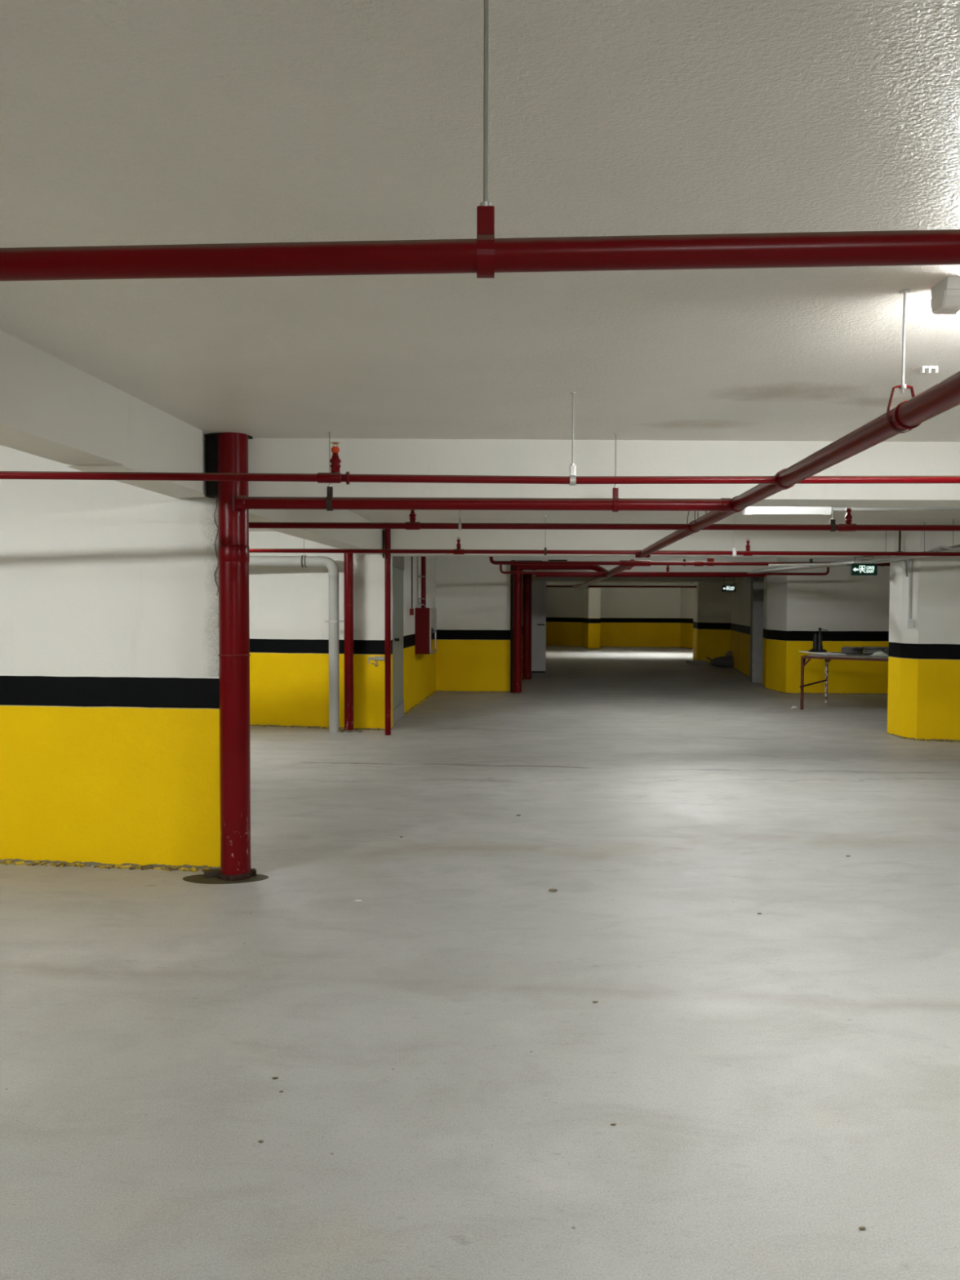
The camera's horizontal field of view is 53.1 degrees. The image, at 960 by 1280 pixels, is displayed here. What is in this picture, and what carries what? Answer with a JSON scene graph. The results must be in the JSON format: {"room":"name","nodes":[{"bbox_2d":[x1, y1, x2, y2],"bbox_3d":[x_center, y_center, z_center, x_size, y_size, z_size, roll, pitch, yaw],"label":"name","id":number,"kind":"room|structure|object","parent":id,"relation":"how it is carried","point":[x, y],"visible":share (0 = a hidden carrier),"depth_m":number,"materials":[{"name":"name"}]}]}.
{"room":"parking garage","nodes":[
{"label":"parking garage","id":0,"kind":"room"},
{"bbox_2d":[0,440,220,869],"bbox_3d":[-5.249,0.070,6.491,7.597,2.630,0.374,0,2,7],"label":"wall","id":1,"kind":"structure","parent":0,"point":[109,679],"depth_m":5.95,"materials":[{"name":"paint"}]},
{"bbox_2d":[213,498,218,675],"bbox_3d":[-1.525,-0.319,5.838,0.179,1.150,0.022,0,2,0],"label":"mortar seam","id":2,"kind":"object","parent":1,"relation":"attached to","point":[216,499],"visible":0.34,"depth_m":5.82,"materials":[{"name":"concrete"}]},
{"bbox_2d":[248,531,392,729],"bbox_3d":[-5.106,-0.179,13.709,8.198,2.630,0.385,1,2,16],"label":"wall","id":3,"kind":"structure","parent":0,"point":[289,606],"depth_m":12.82,"materials":[{"name":"paint"}]},
{"bbox_2d":[403,556,435,713],"bbox_3d":[-1.120,-0.267,16.490,0.280,2.630,4.212,0,2,4],"label":"wall","id":4,"kind":"structure","parent":0,"point":[419,669],"depth_m":15.59,"materials":[{"name":"paint"}]},
{"bbox_2d":[392,555,404,727],"bbox_3d":[-1.200,-0.167,13.587,0.200,2.630,1.570,0,2,0],"label":"door","id":5,"kind":"structure","parent":4,"relation":"in","point":[397,562],"depth_m":13.51,"materials":[{"name":"grey paint"}]},
{"bbox_2d":[417,556,424,604],"bbox_3d":[-0.957,-1.063,15.563,0.119,0.975,0.099,0,2,0],"label":"cable conduit","id":6,"kind":"object","parent":4,"relation":"attached to","point":[417,557],"visible":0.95,"depth_m":15.52,"materials":[{"name":"grey metal"}]},
{"bbox_2d":[414,604,436,653],"bbox_3d":[-0.885,-0.189,15.901,0.285,0.815,0.720,0,2,4],"label":"cabinet","id":7,"kind":"object","parent":4,"relation":"attached to","point":[425,619],"visible":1,"depth_m":15.55,"materials":[{"name":"red metal"}]},
{"bbox_2d":[435,556,511,692],"bbox_3d":[-0.212,-0.331,18.385,1.599,2.630,0.330,0,2,4],"label":"wall","id":8,"kind":"structure","parent":0,"point":[473,594],"depth_m":18.23,"materials":[{"name":"paint"}]},
{"bbox_2d":[0,644,959,1279],"bbox_3d":[2.498,1.067,19.048,23.000,0.200,50.000,0,2,0],"label":"floor","id":9,"kind":"structure","parent":0,"point":[780,1083],"depth_m":3.85,"materials":[{"name":"concrete"}]},
{"bbox_2d":[0,859,209,872],"bbox_3d":[-3.304,1.398,6.071,3.429,0.029,0.088,0,2,7],"label":"rubble","id":10,"kind":"object","parent":9,"relation":"on","point":[7,862],"visible":0.95,"depth_m":5.94,"materials":[{"name":"paint"}]},
{"bbox_2d":[182,874,268,884],"bbox_3d":[-1.516,1.419,5.707,0.506,0.002,0.216,0,2,0],"label":"base plate","id":11,"kind":"object","parent":9,"relation":"on","point":[199,878],"depth_m":5.68,"materials":[{"name":"grey concrete"}]},
{"bbox_2d":[204,868,256,880],"bbox_3d":[-1.501,1.399,5.756,0.318,0.041,0.213,0,2,0],"label":"pipe collar","id":12,"kind":"object","parent":9,"relation":"on","point":[207,873],"visible":0.73,"depth_m":5.71,"materials":[{"name":"metal"}]},
{"bbox_2d":[217,432,250,875],"bbox_3d":[-1.460,0.087,5.707,0.185,2.595,0.185,1,2,26],"label":"riser pipe","id":13,"kind":"object","parent":12,"relation":"on","point":[233,557],"visible":1,"depth_m":5.64,"materials":[{"name":"red metal"}]},
{"bbox_2d":[248,555,342,732],"bbox_3d":[-3.985,0.025,12.549,4.443,2.306,0.147,0,2,4],"label":"drain pipe","id":14,"kind":"object","parent":9,"relation":"on","point":[282,561],"visible":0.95,"depth_m":12.34,"materials":[{"name":"grey plastic"}]},
{"bbox_2d":[249,724,385,730],"bbox_3d":[-2.170,1.168,12.800,1.961,0.027,0.090,1,2,13],"label":"rubble","id":15,"kind":"object","parent":9,"relation":"on","point":[326,727],"visible":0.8,"depth_m":12.80,"materials":[{"name":"paint"}]},
{"bbox_2d":[343,553,353,730],"bbox_3d":[-1.700,-0.004,12.447,0.126,2.340,0.126,1,2,22],"label":"riser pipe","id":16,"kind":"object","parent":9,"relation":"on","point":[348,557],"visible":0.96,"depth_m":12.40,"materials":[{"name":"red metal"}]},
{"bbox_2d":[341,729,362,732],"bbox_3d":[-1.654,1.178,12.398,0.277,0.022,0.097,0,2,0],"label":"rubble","id":17,"kind":"object","parent":9,"relation":"on","point":[354,731],"visible":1,"depth_m":12.40,"materials":[{"name":"grey concrete"}]},
{"bbox_2d":[384,528,391,735],"bbox_3d":[-1.160,-0.115,12.083,0.082,2.630,0.082,0,2,0],"label":"riser pipe","id":18,"kind":"object","parent":9,"relation":"on","point":[387,531],"visible":0.89,"depth_m":12.05,"materials":[{"name":"red metal"}]},
{"bbox_2d":[368,656,384,666],"bbox_3d":[-1.303,0.269,12.077,0.206,0.132,0.064,0,2,0],"label":"valve","id":19,"kind":"object","parent":18,"relation":"attached to","point":[375,658],"visible":1,"depth_m":12.06,"materials":[{"name":"metal"}]},
{"bbox_2d":[404,691,436,714],"bbox_3d":[-0.983,1.048,16.348,0.079,0.026,3.802,0,2,5],"label":"rubble","id":20,"kind":"object","parent":9,"relation":"on","point":[434,692],"visible":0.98,"depth_m":15.95,"materials":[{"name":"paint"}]},
{"bbox_2d":[512,564,522,692],"bbox_3d":[0.701,-0.230,17.983,0.176,2.420,0.176,0,2,0],"label":"riser pipe","id":21,"kind":"object","parent":9,"relation":"on","point":[517,598],"visible":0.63,"depth_m":17.92,"materials":[{"name":"red metal"}]},
{"bbox_2d":[517,564,608,571],"bbox_3d":[1.538,-1.300,17.785,1.697,0.256,0.208,1,2,12],"label":"pipe","id":22,"kind":"object","parent":21,"relation":"attached to","point":[595,567],"visible":0.67,"depth_m":17.75,"materials":[{"name":"red metal"}]},
{"bbox_2d":[522,573,532,679],"bbox_3d":[1.041,-0.436,21.198,0.200,2.610,0.200,0,2,0],"label":"riser pipe","id":23,"kind":"object","parent":9,"relation":"on","point":[526,578],"visible":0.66,"depth_m":21.12,"materials":[{"name":"red metal"}]},
{"bbox_2d":[685,659,708,664],"bbox_3d":[6.199,0.636,27.388,0.500,0.100,0.700,0,2,0],"label":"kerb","id":24,"kind":"object","parent":9,"relation":"on","point":[687,661],"visible":1,"depth_m":27.04,"materials":[{"name":"grey concrete"}]},
{"bbox_2d":[710,651,733,667],"bbox_3d":[6.769,0.518,26.032,0.978,0.432,0.657,0,2,-15],"label":"sack","id":25,"kind":"object","parent":9,"relation":"on","point":[726,661],"visible":0.83,"depth_m":25.81,"materials":[{"name":"grey fabric"}]},
{"bbox_2d":[799,646,888,710],"bbox_3d":[6.024,0.606,15.175,1.522,1.005,1.260,2,3,38],"label":"work table","id":26,"kind":"object","parent":9,"relation":"on","point":[849,656],"depth_m":15.17,"materials":[{"name":"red metal"}]},
{"bbox_2d":[799,651,846,654],"bbox_3d":[5.553,0.208,15.591,0.320,0.014,0.950,0,2,-8],"label":"board","id":27,"kind":"object","parent":26,"relation":"on","point":[823,653],"visible":0.8,"depth_m":15.28,"materials":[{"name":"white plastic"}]},
{"bbox_2d":[808,627,827,652],"bbox_3d":[5.535,-0.002,15.689,0.291,0.400,0.140,0,2,0],"label":"power tool","id":28,"kind":"object","parent":27,"relation":"on","point":[817,639],"visible":1,"depth_m":15.66,"materials":[{"name":"black metal"}]},
{"bbox_2d":[851,646,888,648],"bbox_3d":[6.270,0.124,15.088,0.806,0.046,0.230,0,2,0],"label":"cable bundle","id":29,"kind":"object","parent":26,"relation":"on","point":[853,647],"visible":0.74,"depth_m":15.03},
{"bbox_2d":[869,651,888,656],"bbox_3d":[6.120,0.208,14.695,0.260,0.079,0.160,0,2,0],"label":"rag","id":30,"kind":"object","parent":26,"relation":"on","point":[877,653],"visible":0.98,"depth_m":14.66,"materials":[{"name":"fabric"}]},
{"bbox_2d":[902,737,959,742],"bbox_3d":[6.091,1.225,11.634,1.825,0.026,0.233,1,2,12],"label":"rubble","id":31,"kind":"object","parent":9,"relation":"on","point":[902,737],"visible":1,"depth_m":11.70,"materials":[{"name":"paint"}]},
{"bbox_2d":[0,0,959,531],"bbox_3d":[2.503,-1.561,12.453,23.000,0.250,37.000,0,2,0],"label":"ceiling","id":32,"kind":"structure","parent":0,"point":[123,122],"depth_m":2.36,"materials":[{"name":"paint"}]},
{"bbox_2d":[0,329,204,498],"bbox_3d":[-2.013,-0.904,1.900,0.275,0.353,7.903,0,2,4],"label":"ceiling beam","id":33,"kind":"structure","parent":32,"relation":"attached to","point":[51,408],"depth_m":4.22,"materials":[{"name":"white paint"}]},
{"bbox_2d":[204,432,253,497],"bbox_3d":[-1.500,-1.035,5.735,0.285,0.353,0.295,0,2,0],"label":"lining","id":34,"kind":"object","parent":32,"relation":"attached to","point":[211,459],"visible":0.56,"depth_m":5.67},
{"bbox_2d":[301,538,306,568],"bbox_3d":[-2.268,-1.187,12.377,0.050,0.512,0.164,0,2,0],"label":"hanger","id":35,"kind":"object","parent":32,"relation":"hanging from","point":[304,539],"visible":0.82,"depth_m":12.34,"materials":[{"name":"metal"}]},
{"bbox_2d":[248,509,382,554],"bbox_3d":[-1.597,-1.156,9.166,0.289,0.349,6.040,0,2,4],"label":"ceiling beam","id":36,"kind":"structure","parent":32,"relation":"attached to","point":[359,539],"depth_m":9.33,"materials":[{"name":"white paint"}]},
{"bbox_2d":[382,529,384,558],"bbox_3d":[-1.213,-1.205,12.066,0.018,0.350,0.018,1,2,22],"label":"cable conduit","id":37,"kind":"object","parent":36,"relation":"attached to","point":[383,530],"visible":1,"depth_m":12.06,"materials":[{"name":"metal"}]},
{"bbox_2d":[325,431,333,511],"bbox_3d":[-0.873,-0.978,5.580,0.032,0.454,0.087,0,2,0],"label":"hanger","id":38,"kind":"object","parent":32,"relation":"hanging from","point":[329,489],"visible":0.97,"depth_m":5.57,"materials":[{"name":"metal"}]},
{"bbox_2d":[409,556,413,615],"bbox_3d":[-1.046,-0.952,14.724,0.055,1.140,0.090,0,2,4],"label":"cable conduit","id":39,"kind":"object","parent":32,"relation":"hanging from","point":[411,611],"visible":0.94,"depth_m":14.72,"materials":[{"name":"red metal"}]},
{"bbox_2d":[404,556,421,567],"bbox_3d":[-1.190,-1.376,15.562,0.284,0.349,5.438,0,2,4],"label":"ceiling beam","id":40,"kind":"structure","parent":32,"relation":"attached to","point":[406,559],"depth_m":15.44,"materials":[{"name":"white paint"}]},
{"bbox_2d":[421,556,426,608],"bbox_3d":[-0.928,-1.042,15.774,0.080,1.030,0.080,0,2,0],"label":"pipe","id":41,"kind":"object","parent":32,"relation":"attached to","point":[423,558],"visible":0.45,"depth_m":15.74,"materials":[{"name":"red metal"}]},
{"bbox_2d":[458,510,461,529],"bbox_3d":[-0.148,-1.037,7.128,0.022,0.440,0.060,0,2,0],"label":"hanger","id":42,"kind":"object","parent":32,"relation":"hanging from","point":[460,517],"visible":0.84,"depth_m":7.12,"materials":[{"name":"metal"}]},
{"bbox_2d":[248,521,959,531],"bbox_3d":[1.652,-0.845,7.171,9.702,0.058,0.060,0,2,-1],"label":"pipe","id":43,"kind":"object","parent":42,"relation":"hanging from","point":[407,525],"visible":0.87,"depth_m":7.14,"materials":[{"name":"red metal"}]},
{"bbox_2d":[408,510,416,522],"bbox_3d":[-0.500,-0.939,7.122,0.052,0.142,0.051,0,2,0],"label":"sprinkler","id":44,"kind":"object","parent":43,"relation":"on","point":[412,515],"visible":0.69,"depth_m":7.11,"materials":[{"name":"red paint"}]},
{"bbox_2d":[844,506,852,524],"bbox_3d":[2.762,-0.934,7.192,0.052,0.142,0.051,0,2,0],"label":"sprinkler","id":45,"kind":"object","parent":43,"relation":"on","point":[848,517],"visible":0.82,"depth_m":7.18,"materials":[{"name":"red paint"}]},
{"bbox_2d":[476,0,494,278],"bbox_3d":[0.010,-0.833,1.584,0.030,0.464,0.067,0,2,0],"label":"hanger","id":46,"kind":"object","parent":32,"relation":"hanging from","point":[485,211],"visible":1,"depth_m":1.58,"materials":[{"name":"metal"}]},
{"bbox_2d":[0,229,959,281],"bbox_3d":[-0.099,-0.635,1.590,5.007,0.053,0.065,0,2,3],"label":"pipe","id":47,"kind":"object","parent":46,"relation":"hanging from","point":[938,246],"visible":1,"depth_m":1.57,"materials":[{"name":"red metal"}]},
{"bbox_2d":[544,515,546,555],"bbox_3d":[0.722,-1.155,10.586,0.024,0.440,0.060,0,2,0],"label":"hanger","id":48,"kind":"object","parent":32,"relation":"hanging from","point":[545,548],"visible":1,"depth_m":10.58,"materials":[{"name":"metal"}]},
{"bbox_2d":[568,392,576,485],"bbox_3d":[0.439,-0.949,4.540,0.028,0.435,0.049,0,2,0],"label":"hanger","id":49,"kind":"object","parent":32,"relation":"hanging from","point":[572,467],"visible":1,"depth_m":4.53,"materials":[{"name":"metal"}]},
{"bbox_2d":[0,471,959,484],"bbox_3d":[-0.500,-0.754,4.470,8.205,0.064,0.134,0,2,-2],"label":"pipe","id":50,"kind":"object","parent":49,"relation":"hanging from","point":[321,477],"visible":1,"depth_m":4.49,"materials":[{"name":"red metal"}]},
{"bbox_2d":[329,441,341,472],"bbox_3d":[-0.670,-0.845,4.449,0.052,0.142,0.051,0,2,0],"label":"sprinkler","id":51,"kind":"object","parent":50,"relation":"on","point":[335,460],"visible":1,"depth_m":4.43,"materials":[{"name":"red paint"}]},
{"bbox_2d":[248,438,959,507],"bbox_3d":[4.012,-1.036,6.088,11.190,0.353,0.420,0,2,-1],"label":"ceiling beam","id":52,"kind":"structure","parent":32,"relation":"attached to","point":[494,457],"depth_m":5.81,"materials":[{"name":"white paint"}]},
{"bbox_2d":[612,433,618,511],"bbox_3d":[0.792,-0.976,5.610,0.032,0.454,0.087,0,2,0],"label":"hanger","id":53,"kind":"object","parent":32,"relation":"hanging from","point":[615,491],"visible":0.94,"depth_m":5.60,"materials":[{"name":"metal"}]},
{"bbox_2d":[235,495,733,511],"bbox_3d":[0.047,-0.794,5.605,2.911,0.086,0.086,0,2,-1],"label":"pipe","id":54,"kind":"object","parent":53,"relation":"hanging from","point":[242,502],"visible":0.97,"depth_m":5.58,"materials":[{"name":"red metal"}]},
{"bbox_2d":[546,582,693,586],"bbox_3d":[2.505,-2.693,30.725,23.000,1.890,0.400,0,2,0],"label":"ceiling beam","id":55,"kind":"structure","parent":32,"relation":"attached to","point":[691,584],"depth_m":30.56,"materials":[{"name":"white paint"}]},
{"bbox_2d":[531,573,738,582],"bbox_3d":[4.953,-1.680,24.766,9.300,0.353,0.420,0,2,0],"label":"ceiling beam","id":56,"kind":"structure","parent":32,"relation":"attached to","point":[533,577],"depth_m":24.56,"materials":[{"name":"white paint"}]},
{"bbox_2d":[378,528,894,557],"bbox_3d":[4.162,-1.253,12.349,10.882,0.353,0.420,0,2,0],"label":"ceiling beam","id":57,"kind":"structure","parent":32,"relation":"attached to","point":[401,539],"depth_m":12.13,"materials":[{"name":"white paint"}]},
{"bbox_2d":[850,556,877,575],"bbox_3d":[4.957,-0.955,12.391,0.335,0.242,0.046,0,2,0],"label":"exit sign","id":58,"kind":"object","parent":57,"relation":"hanging from","point":[855,569],"visible":1,"depth_m":12.38,"materials":[{"name":"green plastic"}]},
{"bbox_2d":[510,556,777,572],"bbox_3d":[4.303,-1.473,18.720,10.600,0.353,0.420,0,2,0],"label":"ceiling beam","id":59,"kind":"structure","parent":32,"relation":"attached to","point":[652,568],"depth_m":18.51,"materials":[{"name":"white paint"}]},
{"bbox_2d":[573,559,635,588],"bbox_3d":[2.502,-1.304,20.491,0.273,0.124,14.772,0,2,3],"label":"pipe","id":60,"kind":"object","parent":59,"relation":"attached to","point":[618,569],"visible":0.79,"depth_m":17.21,"materials":[{"name":"red metal"}]},
{"bbox_2d":[534,573,765,577],"bbox_3d":[3.102,-1.193,17.469,4.201,0.100,0.090,0,2,-1],"label":"pipe","id":61,"kind":"object","parent":60,"relation":"attached to","point":[535,575],"visible":0.55,"depth_m":17.44,"materials":[{"name":"red metal"}]},
{"bbox_2d":[499,564,829,575],"bbox_3d":[3.257,-1.229,16.817,5.842,0.172,0.044,0,2,-3],"label":"pipe","id":62,"kind":"object","parent":60,"relation":"attached to","point":[500,566],"visible":0.94,"depth_m":16.80,"materials":[{"name":"red metal"}]},
{"bbox_2d":[706,556,714,565],"bbox_3d":[3.163,-1.238,13.165,0.090,0.442,0.065,0,2,0],"label":"hanger","id":63,"kind":"object","parent":32,"relation":"hanging from","point":[710,559],"visible":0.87,"depth_m":13.16,"materials":[{"name":"metal"}]},
{"bbox_2d":[488,556,889,566],"bbox_3d":[3.364,-1.094,13.170,6.479,0.170,0.097,0,2,-2],"label":"pipe","id":64,"kind":"object","parent":63,"relation":"hanging from","point":[622,562],"visible":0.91,"depth_m":13.11,"materials":[{"name":"red metal"}]},
{"bbox_2d":[721,585,736,591],"bbox_3d":[6.033,-1.488,23.259,0.335,0.630,0.046,0,2,0],"label":"exit sign","id":65,"kind":"object","parent":32,"relation":"hanging from","point":[724,588],"visible":0.98,"depth_m":23.25,"materials":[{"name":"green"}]},
{"bbox_2d":[731,515,736,555],"bbox_3d":[2.822,-1.153,10.666,0.040,0.440,0.060,0,2,0],"label":"hanger","id":66,"kind":"object","parent":32,"relation":"hanging from","point":[734,551],"visible":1,"depth_m":10.66,"materials":[{"name":"metal"}]},
{"bbox_2d":[248,548,959,555],"bbox_3d":[1.502,-0.968,10.626,11.007,0.063,0.064,0,2,-2],"label":"pipe","id":67,"kind":"object","parent":66,"relation":"hanging from","point":[251,550],"visible":0.92,"depth_m":10.60,"materials":[{"name":"red metal"}]},
{"bbox_2d":[456,537,461,549],"bbox_3d":[-0.235,-1.057,10.560,0.052,0.142,0.051,0,2,0],"label":"sprinkler","id":68,"kind":"object","parent":67,"relation":"on","point":[458,544],"visible":1,"depth_m":10.54,"materials":[{"name":"red paint"}]},
{"bbox_2d":[745,538,750,551],"bbox_3d":[2.982,-1.055,10.680,0.052,0.142,0.051,0,2,0],"label":"sprinkler","id":69,"kind":"object","parent":67,"relation":"on","point":[748,546],"visible":1,"depth_m":10.66,"materials":[{"name":"red paint"}]},
{"bbox_2d":[742,506,831,515],"bbox_3d":[3.063,-1.292,9.581,0.860,0.088,0.110,0,2,0],"label":"ceiling lamp","id":70,"kind":"object","parent":32,"relation":"attached to","point":[749,510],"visible":0.98,"depth_m":9.53,"materials":[{"name":"white plastic"}]},
{"bbox_2d":[751,509,824,515],"bbox_3d":[3.063,-1.276,9.581,0.710,0.048,0.096,0,2,0],"label":"diffuser","id":71,"kind":"object","parent":70,"relation":"attached to","point":[754,512],"depth_m":9.54,"materials":[{"name":"white plastic"}]},
{"bbox_2d":[829,506,836,531],"bbox_3d":[2.642,-1.034,7.188,0.036,0.440,0.060,0,2,0],"label":"hanger","id":72,"kind":"object","parent":32,"relation":"hanging from","point":[832,521],"visible":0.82,"depth_m":7.18,"materials":[{"name":"metal"}]},
{"bbox_2d":[831,506,959,511],"bbox_3d":[4.123,-1.302,9.520,1.266,0.036,0.036,0,2,5],"label":"cable conduit","id":73,"kind":"object","parent":32,"relation":"attached to","point":[843,508],"visible":1,"depth_m":9.51,"materials":[{"name":"metal"}]},
{"bbox_2d":[897,530,902,551],"bbox_3d":[5.122,-1.189,11.716,0.267,0.332,0.020,0,2,0],"label":"hanger","id":74,"kind":"object","parent":32,"relation":"hanging from","point":[900,531],"visible":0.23,"depth_m":11.71,"materials":[{"name":"metal"}]},
{"bbox_2d":[886,288,915,433],"bbox_3d":[1.353,-0.889,3.071,0.094,0.450,0.035,0,2,0],"label":"hanger","id":75,"kind":"object","parent":32,"relation":"hanging from","point":[902,387],"visible":0.84,"depth_m":3.07,"materials":[{"name":"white metal"}]},
{"bbox_2d":[635,371,959,557],"bbox_3d":[1.518,-0.790,5.423,0.164,0.096,10.918,0,2,3],"label":"pipe","id":76,"kind":"object","parent":75,"relation":"hanging from","point":[944,395],"visible":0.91,"depth_m":3.53,"materials":[{"name":"red metal"}]},
{"bbox_2d":[920,365,937,373],"bbox_3d":[1.882,-1.132,4.023,0.064,0.028,0.020,0,2,0],"label":"clip","id":77,"kind":"object","parent":32,"relation":"attached to","point":[929,368],"visible":1,"depth_m":4.02,"materials":[{"name":"white plastic"}]},
{"bbox_2d":[930,276,959,314],"bbox_3d":[2.057,-1.066,2.985,1.270,0.088,0.110,0,2,0],"label":"ceiling lamp","id":78,"kind":"object","parent":32,"relation":"attached to","point":[945,295],"visible":1,"depth_m":2.95,"materials":[{"name":"white plastic"}]},
{"bbox_3d":[5.405,-1.181,10.965,0.012,0.395,0.008,0,2,0],"label":"wire","id":79,"kind":"object","parent":32,"relation":"hanging from","visible":0},
{"bbox_2d":[746,548,959,573],"bbox_3d":[4.958,-1.059,13.106,0.436,0.092,6.388,0,2,-8],"label":"cable tray","id":80,"kind":"object","parent":79,"relation":"hanging from","point":[952,550],"visible":0.81,"depth_m":12.36,"materials":[{"name":"metal"}]},
{"bbox_2d":[751,547,945,571],"bbox_3d":[4.960,-1.108,13.103,0.272,0.144,6.364,0,2,-8],"label":"conduit","id":81,"kind":"object","parent":80,"relation":"on","point":[941,548],"visible":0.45,"depth_m":13.27,"materials":[{"name":"metal"}]},
{"bbox_2d":[748,545,959,572],"bbox_3d":[4.902,-1.089,13.105,0.265,0.139,6.362,0,2,-8],"label":"conduit","id":82,"kind":"object","parent":80,"relation":"in","point":[941,546],"visible":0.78,"depth_m":11.97,"materials":[{"name":"metal"}]},
{"bbox_2d":[932,544,959,551],"bbox_3d":[4.936,-1.091,13.105,0.277,0.147,6.362,0,2,-8],"label":"conduit","id":83,"kind":"object","parent":80,"relation":"in","point":[958,545],"visible":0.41,"depth_m":10.95,"materials":[{"name":"metal"}]},
{"bbox_2d":[521,573,522,679],"bbox_3d":[1.244,-1.516,30.016,0.836,4.200,23.178,0,2,5],"label":"wall","id":84,"kind":"structure","parent":0,"point":[522,574],"depth_m":21.52,"materials":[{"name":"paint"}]},
{"bbox_2d":[510,560,515,692],"bbox_3d":[0.628,-0.262,18.312,0.085,2.500,0.380,0,2,0],"label":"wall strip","id":85,"kind":"object","parent":84,"relation":"attached to","point":[511,566],"visible":0.57,"depth_m":18.14,"materials":[{"name":"red metal"}]},
{"bbox_2d":[531,580,546,672],"bbox_3d":[1.208,-0.325,23.503,0.815,2.270,0.100,0,2,0],"label":"door","id":86,"kind":"structure","parent":84,"relation":"in","point":[538,587],"depth_m":23.50,"materials":[{"name":"white paint"}]},
{"bbox_2d":[582,587,600,648],"bbox_3d":[4.432,-0.895,38.292,0.460,2.400,2.200,0,2,0],"label":"wall pillar","id":87,"kind":"structure","parent":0,"point":[592,596],"depth_m":37.21,"materials":[{"name":"paint"}]},
{"bbox_2d":[546,587,680,647],"bbox_3d":[5.764,-1.831,39.412,7.809,4.200,1.626,1,2,21],"label":"wall","id":88,"kind":"structure","parent":0,"point":[630,617],"depth_m":38.90,"materials":[{"name":"paint"}]},
{"bbox_2d":[680,587,693,648],"bbox_3d":[8.628,-1.701,35.812,0.849,4.200,5.753,0,2,-3],"label":"wall","id":89,"kind":"structure","parent":0,"point":[686,593],"depth_m":37.96,"materials":[{"name":"paint"}]},
{"bbox_2d":[693,582,731,663],"bbox_3d":[7.572,-0.631,27.513,4.082,2.630,1.854,2,3,43],"label":"wall","id":90,"kind":"structure","parent":0,"point":[712,606],"depth_m":27.37,"materials":[{"name":"paint"}]},
{"bbox_2d":[546,585,697,587],"bbox_3d":[4.403,-1.562,28.062,5.604,0.060,0.060,0,2,-2],"label":"pipe","id":91,"kind":"object","parent":90,"relation":"attached to","point":[547,586],"visible":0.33,"depth_m":28.04,"materials":[{"name":"red metal"}]},
{"bbox_2d":[730,577,751,678],"bbox_3d":[6.675,-0.499,23.662,0.499,2.630,6.001,0,2,8],"label":"wall","id":92,"kind":"structure","parent":0,"point":[740,609],"depth_m":23.86,"materials":[{"name":"paint"}]},
{"bbox_2d":[750,577,764,682],"bbox_3d":[6.186,-0.407,20.949,0.500,2.630,0.612,1,2,11],"label":"wall pillar","id":93,"kind":"structure","parent":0,"point":[757,583],"depth_m":20.69,"materials":[{"name":"concrete"}]},
{"bbox_2d":[762,557,889,694],"bbox_3d":[8.872,-0.329,18.852,6.358,2.630,2.034,0,2,3],"label":"wall","id":94,"kind":"structure","parent":0,"point":[854,610],"depth_m":17.95,"materials":[{"name":"paint"}]},
{"bbox_2d":[887,524,959,741],"bbox_3d":[7.113,-0.088,11.787,3.838,2.630,0.659,0,2,7],"label":"wall","id":95,"kind":"structure","parent":0,"point":[923,700],"depth_m":11.70,"materials":[{"name":"paint"}]},
{"bbox_2d":[768,560,907,577],"bbox_3d":[4.771,-0.917,12.594,1.819,0.226,0.625,2,3,42],"label":"cable conduit","id":96,"kind":"object","parent":95,"relation":"attached to","point":[903,561],"visible":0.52,"depth_m":12.81,"materials":[{"name":"metal"}]},
{"bbox_2d":[905,559,915,627],"bbox_3d":[5.271,-0.576,11.754,0.096,0.860,0.065,0,2,0],"label":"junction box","id":97,"kind":"object","parent":95,"relation":"attached to","point":[909,623],"visible":0.91,"depth_m":11.74,"materials":[{"name":"white plastic"}]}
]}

